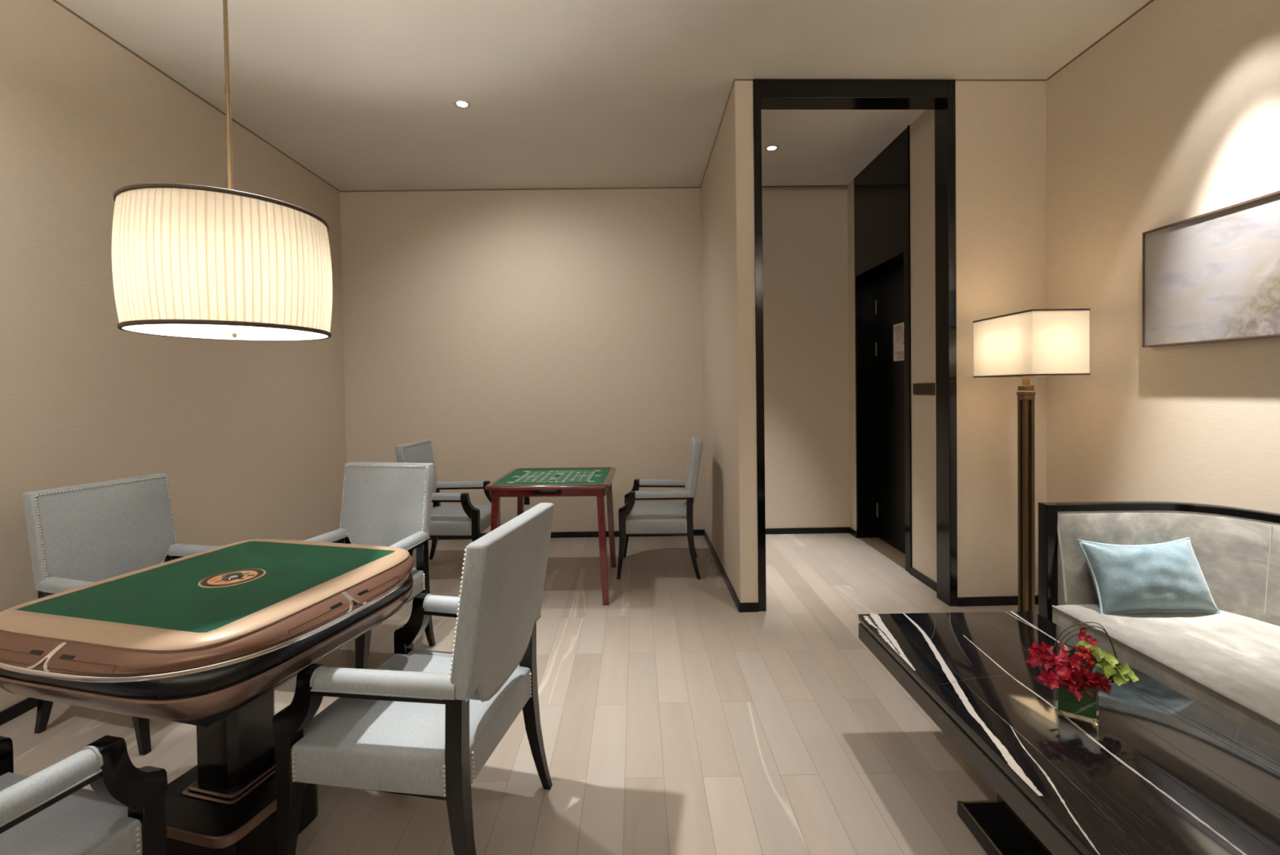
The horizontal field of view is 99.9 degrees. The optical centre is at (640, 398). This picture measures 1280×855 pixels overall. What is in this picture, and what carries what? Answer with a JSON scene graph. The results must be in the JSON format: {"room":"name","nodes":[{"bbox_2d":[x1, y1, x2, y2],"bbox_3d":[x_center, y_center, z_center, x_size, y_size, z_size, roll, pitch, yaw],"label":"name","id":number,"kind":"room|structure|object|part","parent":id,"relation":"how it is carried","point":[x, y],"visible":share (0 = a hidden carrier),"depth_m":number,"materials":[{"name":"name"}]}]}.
{"room":"games hall","nodes":[
{"label":"games hall","id":0,"kind":"room"},
{"bbox_2d":[0,0,346,711],"bbox_3d":[-2.647,-0.218,1.261,0.120,3.087,7.214,-1,1,0],"label":"wall","id":1,"kind":"structure","parent":0,"point":[248,437],"depth_m":2.68,"materials":[{"name":"fabric"}]},
{"bbox_2d":[0,697,37,725],"bbox_3d":[-2.559,1.298,1.288,0.012,0.052,6.974,-1,1,0],"label":"baseboard","id":2,"kind":"structure","parent":1,"relation":"attached to","point":[28,704],"depth_m":2.21,"materials":[{"name":"black"}]},
{"bbox_2d":[52,0,340,191],"bbox_3d":[-2.607,-1.757,1.235,0.003,0.009,6.974,-1,1,0],"label":"trim","id":3,"kind":"structure","parent":1,"relation":"attached to","point":[55,1],"depth_m":3.02,"materials":[{"name":"brown"}]},
{"bbox_2d":[0,533,1038,854],"bbox_3d":[-0.063,1.338,1.310,5.242,0.100,7.214,-1,1,0],"label":"floor","id":4,"kind":"structure","parent":0,"point":[675,719],"depth_m":2.06,"materials":[{"name":"wood"}]},
{"bbox_2d":[0,734,167,854],"bbox_3d":[-1.372,0.841,0.977,0.549,0.943,0.606,-1,1,14],"label":"armchair","id":5,"kind":"object","parent":4,"relation":"on","point":[49,811],"visible":1,"depth_m":1.10,"materials":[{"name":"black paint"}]},
{"bbox_3d":[-1.540,1.087,1.298,0.048,0.445,0.070,-1,1,14],"label":"leg","id":6,"kind":"part","parent":5,"relation":"part of","materials":[{"name":"black paint"}]},
{"bbox_3d":[-1.147,0.752,0.903,0.042,0.016,0.376,-1,1,17],"label":"arm rail","id":7,"kind":"part","parent":5,"relation":"part of","materials":[{"name":"black paint"}]},
{"bbox_3d":[-1.365,0.930,1.002,0.524,0.129,0.500,-1,1,14],"label":"seat","id":8,"kind":"part","parent":5,"relation":"part of","materials":[{"name":"grey fabric"}]},
{"bbox_3d":[-1.070,1.082,1.184,0.048,0.445,0.070,-1,1,14],"label":"leg","id":9,"kind":"part","parent":5,"relation":"part of","materials":[{"name":"black paint"}]},
{"bbox_2d":[22,473,219,755],"bbox_3d":[-2.052,0.828,2.268,0.606,0.943,0.549,-1,1,13],"label":"armchair","id":10,"kind":"object","parent":4,"relation":"on","point":[79,535],"visible":0.43,"depth_m":2.25,"materials":[{"name":"grey fabric"}]},
{"bbox_3d":[-2.326,1.018,2.105,0.092,0.578,0.045,-1,1,13],"label":"leg","id":11,"kind":"part","parent":10,"relation":"part of","materials":[{"name":"black paint"}]},
{"bbox_3d":[-2.124,0.746,2.041,0.376,0.016,0.042,-1,1,16],"label":"arm rail","id":12,"kind":"part","parent":10,"relation":"part of","materials":[{"name":"black paint"}]},
{"bbox_3d":[-2.291,0.591,2.320,0.123,0.464,0.492,-1,1,13],"label":"backrest","id":13,"kind":"part","parent":10,"relation":"part of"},
{"bbox_3d":[-1.844,1.080,1.976,0.070,0.445,0.048,-1,1,13],"label":"leg","id":14,"kind":"part","parent":10,"relation":"part of","materials":[{"name":"black paint"}]},
{"bbox_3d":[-2.222,1.008,2.544,0.092,0.578,0.045,-1,1,13],"label":"leg","id":15,"kind":"part","parent":10,"relation":"part of","materials":[{"name":"black paint"}]},
{"bbox_3d":[-2.015,0.736,2.501,0.376,0.016,0.042,-1,1,10],"label":"arm rail","id":16,"kind":"part","parent":10,"relation":"part of","materials":[{"name":"black paint"}]},
{"bbox_2d":[0,538,414,854],"bbox_3d":[-1.182,0.903,1.574,0.865,0.794,0.865,-1,1,14],"label":"table","id":17,"kind":"object","parent":4,"relation":"on","point":[205,639],"visible":0.98,"depth_m":1.38,"materials":[{"name":"brown wood"}]},
{"bbox_3d":[-1.394,0.573,1.199,0.163,0.021,0.010,-1,1,14],"label":"drawer","id":18,"kind":"part","parent":17,"relation":"part of","materials":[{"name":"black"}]},
{"bbox_3d":[-1.332,0.559,1.187,0.036,0.005,0.009,-1,1,14],"label":"drawer handle","id":19,"kind":"part","parent":17,"relation":"part of","materials":[{"name":"black plastic"}]},
{"bbox_3d":[-1.239,0.558,1.163,0.036,0.005,0.009,-1,1,14],"label":"drawer handle","id":20,"kind":"part","parent":17,"relation":"part of","materials":[{"name":"black plastic"}]},
{"bbox_3d":[-1.178,0.571,1.145,0.163,0.021,0.010,-1,1,14],"label":"drawer","id":21,"kind":"part","parent":17,"relation":"part of","materials":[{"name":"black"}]},
{"bbox_3d":[-1.179,1.128,1.578,0.366,0.032,0.366,-1,1,14],"label":"trim","id":22,"kind":"part","parent":17,"relation":"part of","materials":[{"name":"brown metal"}]},
{"bbox_3d":[-0.818,0.562,1.361,0.010,0.021,0.163,-1,1,14],"label":"drawer","id":23,"kind":"part","parent":17,"relation":"part of","materials":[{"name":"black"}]},
{"bbox_3d":[-0.805,0.548,1.423,0.009,0.005,0.036,-1,1,14],"label":"drawer handle","id":24,"kind":"part","parent":17,"relation":"part of","materials":[{"name":"black metal"}]},
{"bbox_3d":[-0.782,0.546,1.516,0.009,0.005,0.036,-1,1,14],"label":"drawer handle","id":25,"kind":"part","parent":17,"relation":"part of","materials":[{"name":"black metal"}]},
{"bbox_3d":[-0.763,0.557,1.577,0.010,0.021,0.163,-1,1,14],"label":"drawer","id":26,"kind":"part","parent":17,"relation":"part of","materials":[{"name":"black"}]},
{"bbox_2d":[304,462,435,668],"bbox_3d":[-1.361,0.814,2.557,0.549,0.943,0.606,-1,1,10],"label":"armchair","id":27,"kind":"object","parent":4,"relation":"on","point":[384,504],"visible":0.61,"depth_m":2.75,"materials":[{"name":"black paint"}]},
{"bbox_3d":[-1.592,0.728,2.615,0.042,0.016,0.376,-1,1,13],"label":"arm rail","id":28,"kind":"part","parent":27,"relation":"part of","materials":[{"name":"black paint"}]},
{"bbox_3d":[-1.538,0.994,2.827,0.045,0.578,0.092,-1,1,10],"label":"leg","id":29,"kind":"part","parent":27,"relation":"part of","materials":[{"name":"black paint"}]},
{"bbox_3d":[-1.168,1.065,2.254,0.048,0.445,0.070,-1,1,10],"label":"leg","id":30,"kind":"part","parent":27,"relation":"part of","materials":[{"name":"black paint"}]},
{"bbox_3d":[-1.321,0.569,2.790,0.492,0.464,0.123,-1,1,10],"label":"backrest","id":31,"kind":"part","parent":27,"relation":"part of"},
{"bbox_3d":[-1.363,0.973,2.536,0.476,0.013,0.475,-1,1,10],"label":"seat rail","id":32,"kind":"part","parent":27,"relation":"part of","materials":[{"name":"black paint"}]},
{"bbox_3d":[-1.364,0.903,2.535,0.524,0.129,0.500,-1,1,10],"label":"seat","id":33,"kind":"part","parent":27,"relation":"part of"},
{"bbox_3d":[-1.127,0.723,2.529,0.042,0.016,0.376,-1,1,8],"label":"arm rail","id":34,"kind":"part","parent":27,"relation":"part of","materials":[{"name":"black paint"}]},
{"bbox_3d":[-1.095,0.989,2.746,0.045,0.578,0.092,-1,1,10],"label":"leg","id":35,"kind":"part","parent":27,"relation":"part of","materials":[{"name":"black paint"}]},
{"bbox_2d":[272,502,554,854],"bbox_3d":[-0.614,0.820,1.586,0.606,0.943,0.549,-1,1,11],"label":"armchair","id":36,"kind":"object","parent":4,"relation":"on","point":[422,722],"visible":1,"depth_m":1.37,"materials":[{"name":"grey fabric"}]},
{"bbox_3d":[-0.918,1.076,1.401,0.070,0.445,0.048,-1,1,11],"label":"leg","id":37,"kind":"part","parent":36,"relation":"part of","materials":[{"name":"black paint"}]},
{"bbox_3d":[-0.642,0.737,1.349,0.376,0.016,0.042,-1,1,8],"label":"arm rail","id":38,"kind":"part","parent":36,"relation":"part of","materials":[{"name":"black paint"}]},
{"bbox_3d":[-0.830,1.067,1.877,0.070,0.445,0.048,-1,1,11],"label":"leg","id":39,"kind":"part","parent":36,"relation":"part of","materials":[{"name":"black paint"}]},
{"bbox_3d":[-0.636,0.979,1.593,0.475,0.013,0.476,-1,1,11],"label":"seat rail","id":40,"kind":"part","parent":36,"relation":"part of","materials":[{"name":"black paint"}]},
{"bbox_3d":[-0.637,0.909,1.592,0.500,0.129,0.524,-1,1,11],"label":"seat","id":41,"kind":"part","parent":36,"relation":"part of","materials":[{"name":"grey fabric"}]},
{"bbox_3d":[-0.556,0.728,1.814,0.376,0.016,0.042,-1,1,13],"label":"arm rail","id":42,"kind":"part","parent":36,"relation":"part of","materials":[{"name":"black paint"}]},
{"bbox_3d":[-0.426,1.004,1.325,0.092,0.578,0.045,-1,1,11],"label":"leg","id":43,"kind":"part","parent":36,"relation":"part of","materials":[{"name":"black paint"}]},
{"bbox_3d":[-0.381,0.578,1.538,0.123,0.464,0.492,-1,1,11],"label":"backrest","id":44,"kind":"part","parent":36,"relation":"part of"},
{"bbox_3d":[-0.344,0.995,1.769,0.092,0.578,0.045,-1,1,11],"label":"leg","id":45,"kind":"part","parent":36,"relation":"part of","materials":[{"name":"black paint"}]},
{"bbox_2d":[395,439,500,559],"bbox_3d":[-1.391,0.789,3.970,0.606,0.943,0.549,-1,1,1],"label":"armchair","id":46,"kind":"object","parent":4,"relation":"on","point":[466,518],"visible":0.6,"depth_m":3.81,"materials":[{"name":"grey fabric"}]},
{"bbox_3d":[-1.636,0.553,3.972,0.123,0.464,0.492,-1,1,1],"label":"backrest","id":47,"kind":"part","parent":46,"relation":"part of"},
{"bbox_3d":[-1.613,0.971,4.205,0.092,0.578,0.045,-1,1,1],"label":"leg","id":48,"kind":"part","parent":46,"relation":"part of","materials":[{"name":"black paint"}]},
{"bbox_3d":[-1.415,0.706,3.733,0.376,0.016,0.042,-1,1,4],"label":"arm rail","id":49,"kind":"part","parent":46,"relation":"part of","materials":[{"name":"black paint"}]},
{"bbox_3d":[-1.364,0.948,3.972,0.475,0.013,0.476,-1,1,1],"label":"seat rail","id":50,"kind":"part","parent":46,"relation":"part of","materials":[{"name":"black paint"}]},
{"bbox_3d":[-1.366,0.878,3.971,0.500,0.129,0.524,-1,1,1],"label":"seat","id":51,"kind":"part","parent":46,"relation":"part of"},
{"bbox_3d":[-1.403,0.698,4.205,0.376,0.016,0.042,-1,1,-1],"label":"arm rail","id":52,"kind":"part","parent":46,"relation":"part of","materials":[{"name":"black paint"}]},
{"bbox_3d":[-1.126,1.039,3.726,0.070,0.445,0.048,-1,1,1],"label":"leg","id":53,"kind":"part","parent":46,"relation":"part of","materials":[{"name":"black paint"}]},
{"bbox_2d":[484,466,616,604],"bbox_3d":[-0.557,0.886,3.631,0.760,0.738,0.760,-1,1,1],"label":"table","id":54,"kind":"object","parent":4,"relation":"on","point":[519,482],"visible":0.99,"depth_m":3.31,"materials":[{"name":"red wood"}]},
{"bbox_3d":[-0.896,0.930,3.304,0.065,0.670,0.065,-1,1,1],"label":"leg","id":55,"kind":"part","parent":54,"relation":"part of","materials":[{"name":"red wood"}]},
{"bbox_3d":[-0.884,0.919,3.971,0.065,0.670,0.065,-1,1,1],"label":"leg","id":56,"kind":"part","parent":54,"relation":"part of","materials":[{"name":"red wood"}]},
{"bbox_3d":[-0.568,0.569,3.269,0.180,0.028,0.008,-1,1,1],"label":"drawer pull","id":57,"kind":"part","parent":54,"relation":"part of","materials":[{"name":"black metal"}]},
{"bbox_3d":[-0.229,0.921,3.292,0.065,0.670,0.065,-1,1,1],"label":"leg","id":58,"kind":"part","parent":54,"relation":"part of","materials":[{"name":"red wood"}]},
{"bbox_3d":[-0.217,0.909,3.960,0.065,0.670,0.065,-1,1,1],"label":"leg","id":59,"kind":"part","parent":54,"relation":"part of","materials":[{"name":"red wood"}]},
{"bbox_2d":[616,435,702,579],"bbox_3d":[0.146,0.768,3.938,0.606,0.943,0.549,-1,1,3],"label":"armchair","id":60,"kind":"object","parent":4,"relation":"on","point":[634,518],"visible":1,"depth_m":3.69,"materials":[{"name":"grey fabric"}]},
{"bbox_3d":[-0.131,1.025,3.716,0.070,0.445,0.048,-1,1,3],"label":"leg","id":61,"kind":"part","parent":60,"relation":"part of","materials":[{"name":"black paint"}]},
{"bbox_3d":[-0.104,1.016,4.199,0.070,0.445,0.048,-1,1,3],"label":"leg","id":62,"kind":"part","parent":60,"relation":"part of","materials":[{"name":"black paint"}]},
{"bbox_3d":[0.123,0.857,3.941,0.500,0.129,0.524,-1,1,3],"label":"seat","id":63,"kind":"part","parent":60,"relation":"part of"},
{"bbox_3d":[0.124,0.927,3.943,0.475,0.013,0.476,-1,1,3],"label":"seat rail","id":64,"kind":"part","parent":60,"relation":"part of","materials":[{"name":"black paint"}]},
{"bbox_3d":[0.174,0.676,4.172,0.376,0.016,0.042,-1,1,6],"label":"arm rail","id":65,"kind":"part","parent":60,"relation":"part of","materials":[{"name":"black paint"}]},
{"bbox_3d":[0.148,0.685,3.700,0.376,0.016,0.042,-1,1,0],"label":"arm rail","id":66,"kind":"part","parent":60,"relation":"part of","materials":[{"name":"black paint"}]},
{"bbox_3d":[0.366,0.952,3.704,0.092,0.578,0.045,-1,1,3],"label":"leg","id":67,"kind":"part","parent":60,"relation":"part of","materials":[{"name":"black paint"}]},
{"bbox_3d":[0.384,0.525,3.921,0.123,0.464,0.492,-1,1,3],"label":"backrest","id":68,"kind":"part","parent":60,"relation":"part of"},
{"bbox_2d":[858,537,905,568],"bbox_3d":[1.968,1.208,4.223,0.170,0.002,0.820,-1,1,0],"label":"threshold","id":69,"kind":"object","parent":4,"relation":"on","point":[889,551],"depth_m":4.28,"materials":[{"name":"brown stone"}]},
{"bbox_2d":[973,308,1090,612],"bbox_3d":[2.013,0.401,2.797,0.279,1.664,0.450,-1,1,0],"label":"floor lamp","id":70,"kind":"object","parent":4,"relation":"on","point":[1043,342],"visible":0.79,"depth_m":2.75,"materials":[{"name":"beige fabric"}]},
{"bbox_3d":[2.002,-0.427,2.782,0.279,0.008,0.450,-1,1,0],"label":"trim","id":71,"kind":"part","parent":70,"relation":"part of","materials":[{"name":"brown"}]},
{"bbox_3d":[2.004,-0.273,2.785,0.274,0.308,0.445,-1,1,0],"label":"lamp shade","id":72,"kind":"part","parent":70,"relation":"part of","materials":[{"name":"beige fabric"}]},
{"bbox_3d":[2.006,-0.119,2.788,0.279,0.008,0.450,-1,1,0],"label":"trim","id":73,"kind":"part","parent":70,"relation":"part of","materials":[{"name":"brown"}]},
{"bbox_2d":[858,610,1279,854],"bbox_3d":[1.164,1.044,1.363,0.664,0.451,1.350,-1,1,0],"label":"coffee table","id":74,"kind":"object","parent":4,"relation":"on","point":[1160,771],"visible":0.95,"depth_m":1.29,"materials":[{"name":"black stone"}]},
{"bbox_2d":[1053,671,1098,724],"bbox_3d":[1.135,0.773,1.404,0.084,0.093,0.084,0,1,33],"label":"glass vase","id":75,"kind":"object","parent":74,"relation":"on","point":[1064,700],"visible":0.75,"depth_m":1.37,"materials":[{"name":"green glass"}]},
{"bbox_2d":[1025,621,1138,701],"bbox_3d":[1.140,0.672,1.392,0.239,0.178,0.105,-1,1,1],"label":"flower bouquet","id":76,"kind":"object","parent":75,"relation":"on","point":[1066,665],"visible":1,"depth_m":1.38,"materials":[{"name":"red plant"}]},
{"bbox_2d":[1038,501,1279,748],"bbox_3d":[1.992,0.846,1.160,0.772,0.831,2.043,-1,1,0],"label":"sofa","id":77,"kind":"object","parent":4,"relation":"on","point":[1227,662],"visible":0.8,"depth_m":1.96,"materials":[{"name":"beige fabric"}]},
{"bbox_3d":[1.633,0.834,2.153,0.043,0.831,0.050,-1,1,0],"label":"post","id":78,"kind":"part","parent":77,"relation":"part of","materials":[{"name":"black paint"}]},
{"bbox_2d":[1076,537,1220,613],"bbox_3d":[1.919,0.669,2.037,0.441,0.256,0.178,-1,1,4],"label":"throw pillow","id":79,"kind":"object","parent":77,"relation":"on","point":[1168,576],"visible":1,"depth_m":1.98,"materials":[{"name":"blue fabric"}]},
{"bbox_3d":[2.014,0.444,1.153,0.715,0.028,2.043,-1,1,0],"label":"rail","id":80,"kind":"part","parent":77,"relation":"part of","materials":[{"name":"black paint"}]},
{"bbox_2d":[1052,604,1279,748],"bbox_3d":[1.954,0.935,1.161,0.686,0.255,1.879,-1,1,0],"label":"seat cushion","id":81,"kind":"object","parent":77,"relation":"on","point":[1227,662],"depth_m":1.71,"materials":[{"name":"grey fabric"}]},
{"bbox_2d":[340,186,849,533],"bbox_3d":[-0.056,-0.317,4.829,5.122,3.087,0.120,-1,1,0],"label":"wall","id":82,"kind":"structure","parent":0,"point":[505,331],"depth_m":4.76,"materials":[{"name":"fabric"}]},
{"bbox_2d":[340,186,700,191],"bbox_3d":[-1.053,-1.840,4.733,3.169,0.009,0.003,-1,1,0],"label":"trim","id":83,"kind":"structure","parent":82,"relation":"attached to","point":[660,187],"depth_m":4.73,"materials":[{"name":"brown"}]},
{"bbox_2d":[524,496,529,504],"bbox_3d":[-1.016,0.906,4.777,0.060,0.068,0.010,-1,1,0],"label":"wall socket","id":84,"kind":"object","parent":82,"relation":"attached to","point":[526,499],"visible":0.73,"depth_m":4.77,"materials":[{"name":"black plastic"}]},
{"bbox_2d":[428,528,703,539],"bbox_3d":[-1.010,1.216,4.782,3.145,0.052,0.012,-1,1,0],"label":"baseboard","id":85,"kind":"structure","parent":82,"relation":"attached to","point":[696,531],"depth_m":4.78,"materials":[{"name":"black wood"}]},
{"bbox_2d":[761,185,847,187],"bbox_3d":[1.237,-1.873,4.751,1.192,0.009,0.003,-1,1,0],"label":"trim","id":86,"kind":"structure","parent":82,"relation":"attached to","point":[806,185],"depth_m":4.75,"materials":[{"name":"brown"}]},
{"bbox_2d":[765,526,849,533],"bbox_3d":[1.280,1.183,4.800,1.192,0.052,0.012,-1,1,0],"label":"baseboard","id":87,"kind":"structure","parent":82,"relation":"attached to","point":[843,529],"depth_m":4.80,"materials":[{"name":"black"}]},
{"bbox_2d":[56,0,1151,191],"bbox_3d":[-0.109,-1.848,1.254,5.242,0.100,7.214,-1,1,0],"label":"ceiling","id":88,"kind":"structure","parent":0,"point":[361,95],"depth_m":2.97,"materials":[{"name":"white paint"}]},
{"bbox_2d":[111,0,332,341],"bbox_3d":[-1.302,-0.991,1.697,0.549,1.594,0.548,-1,1,0],"label":"pendant lamp","id":89,"kind":"object","parent":88,"relation":"hanging from","point":[191,261],"visible":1,"depth_m":1.49,"materials":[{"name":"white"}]},
{"bbox_3d":[-1.296,-0.575,1.704,0.535,0.012,0.535,-1,1,0],"label":"trim","id":90,"kind":"part","parent":89,"relation":"part of","materials":[{"name":"brown"}]},
{"bbox_3d":[-1.294,-0.393,1.707,0.549,0.364,0.548,-1,1,0],"label":"lamp shade","id":91,"kind":"part","parent":89,"relation":"part of","materials":[{"name":"white fabric"}]},
{"bbox_3d":[-1.291,-0.211,1.710,0.535,0.012,0.535,-1,1,0],"label":"trim","id":92,"kind":"part","parent":89,"relation":"part of","materials":[{"name":"brown"}]},
{"bbox_2d":[122,324,327,340],"bbox_3d":[-1.291,-0.211,1.710,0.516,0.005,0.516,-1,1,0],"label":"diffuser","id":93,"kind":"object","parent":89,"relation":"attached to","point":[205,331],"depth_m":1.68,"materials":[{"name":"white plastic"}]},
{"bbox_3d":[-1.304,-1.147,1.694,0.016,1.243,0.016,-1,1,0],"label":"rod","id":94,"kind":"part","parent":89,"relation":"part of","materials":[{"name":"gold metal"}]},
{"bbox_2d":[453,99,471,108],"bbox_3d":[-1.100,-1.817,3.319,0.104,0.005,0.104,-1,1,0],"label":"recessed light","id":95,"kind":"object","parent":88,"relation":"in","point":[462,104],"visible":1,"depth_m":3.32,"materials":[{"name":"beige ceramic"}]},
{"bbox_2d":[764,144,778,151],"bbox_3d":[0.977,-1.858,3.993,0.104,0.005,0.104,-1,1,0],"label":"recessed light","id":96,"kind":"object","parent":88,"relation":"in","point":[770,148],"visible":1,"depth_m":3.99,"materials":[{"name":"beige ceramic"}]},
{"bbox_2d":[700,80,758,602],"bbox_3d":[0.614,-0.311,3.954,0.112,3.087,1.660,-1,1,0],"label":"wall partition","id":97,"kind":"structure","parent":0,"point":[727,186],"depth_m":3.31,"materials":[{"name":"fabric"}]},
{"bbox_2d":[700,79,734,186],"bbox_3d":[0.536,-1.849,3.922,0.003,0.009,1.651,-1,1,0],"label":"trim","id":98,"kind":"structure","parent":97,"relation":"attached to","point":[734,79],"depth_m":3.68,"materials":[{"name":"brown"}]},
{"bbox_2d":[702,528,759,612],"bbox_3d":[0.627,1.206,3.969,0.116,0.052,1.663,-1,1,0],"label":"baseboard","id":99,"kind":"structure","parent":97,"relation":"attached to","point":[741,606],"depth_m":3.40,"materials":[{"name":"black wood"}]},
{"bbox_2d":[734,79,752,80],"bbox_3d":[0.597,-1.835,3.096,0.104,0.009,0.003,-1,1,-2],"label":"trim","id":100,"kind":"structure","parent":97,"relation":"attached to","point":[735,79],"depth_m":3.10,"materials":[{"name":"brown"}]},
{"bbox_2d":[847,179,856,530],"bbox_3d":[2.181,-0.346,4.700,0.651,3.087,0.174,-1,1,0],"label":"wall","id":101,"kind":"structure","parent":0,"point":[851,227],"depth_m":4.71,"materials":[{"name":"fabric"}]},
{"bbox_2d":[909,109,937,582],"bbox_3d":[2.191,-0.326,3.493,0.651,3.087,0.420,-1,1,0],"label":"wall","id":102,"kind":"structure","parent":0,"point":[922,131],"depth_m":3.54,"materials":[{"name":"paint"}]},
{"bbox_2d":[853,124,911,573],"bbox_3d":[2.119,-0.336,4.168,0.543,3.087,0.930,-1,1,0],"label":"trim","id":103,"kind":"structure","parent":102,"relation":"attached to","point":[882,190],"depth_m":4.33,"materials":[{"name":"black wood"}]},
{"bbox_2d":[875,263,905,553],"bbox_3d":[2.050,0.083,4.204,0.060,2.242,0.820,-1,1,0],"label":"door","id":104,"kind":"structure","parent":102,"relation":"in","point":[889,303],"depth_m":4.37,"materials":[{"name":"black wood"}]},
{"bbox_2d":[893,322,904,360],"bbox_3d":[2.026,-0.442,4.200,0.003,0.290,0.196,-1,1,0],"label":"notice","id":105,"kind":"object","parent":104,"relation":"attached to","point":[898,329],"visible":0.85,"depth_m":4.21,"materials":[{"name":"grey paper"}]},
{"bbox_2d":[848,527,937,591],"bbox_3d":[1.877,1.187,4.053,0.012,0.052,1.492,-1,1,0],"label":"baseboard","id":106,"kind":"structure","parent":102,"relation":"attached to","point":[917,574],"depth_m":3.59,"materials":[{"name":"black wood"}]},
{"bbox_2d":[912,382,934,395],"bbox_3d":[1.861,-0.062,3.523,0.013,0.077,0.260,-1,1,0],"label":"light switch","id":107,"kind":"object","parent":102,"relation":"attached to","point":[918,388],"visible":1,"depth_m":3.52,"materials":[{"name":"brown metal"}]},
{"bbox_2d":[955,80,1046,596],"bbox_3d":[2.139,-0.320,3.222,0.570,3.087,0.110,-1,1,-2],"label":"wall","id":108,"kind":"structure","parent":0,"point":[1001,126],"depth_m":3.16,"materials":[{"name":"fabric"}]},
{"bbox_2d":[752,79,957,611],"bbox_3d":[1.262,-0.306,3.204,1.186,3.085,0.136,-1,1,-2],"label":"door frame","id":109,"kind":"structure","parent":108,"relation":"in","point":[938,95],"depth_m":3.15,"materials":[{"name":"black paint"}]},
{"bbox_2d":[957,595,1038,606],"bbox_3d":[2.152,1.198,3.187,0.550,0.052,0.012,-1,1,-2],"label":"baseboard","id":110,"kind":"structure","parent":108,"relation":"attached to","point":[990,600],"depth_m":3.18,"materials":[{"name":"black"}]},
{"bbox_2d":[955,79,1046,81],"bbox_3d":[2.104,-1.857,3.138,0.540,0.009,0.003,-1,1,-2],"label":"trim","id":111,"kind":"structure","parent":108,"relation":"attached to","point":[980,80],"depth_m":3.14,"materials":[{"name":"brown"}]},
{"bbox_2d":[1046,0,1279,513],"bbox_3d":[2.482,-0.277,0.456,0.120,3.087,5.520,-1,1,0],"label":"wall","id":112,"kind":"structure","parent":0,"point":[1172,116],"depth_m":2.50,"materials":[{"name":"paint"}]},
{"bbox_2d":[1046,0,1154,80],"bbox_3d":[2.398,-1.815,0.464,0.003,0.009,5.350,-1,1,0],"label":"trim","id":113,"kind":"structure","parent":112,"relation":"attached to","point":[1151,1],"depth_m":2.77,"materials":[{"name":"brown"}]},
{"bbox_2d":[1142,190,1279,346],"bbox_3d":[2.387,-0.496,1.752,0.042,0.536,1.550,-1,1,0],"label":"painting","id":114,"kind":"object","parent":112,"relation":"attached to","point":[1214,276],"visible":1,"depth_m":2.21,"materials":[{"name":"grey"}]}
]}

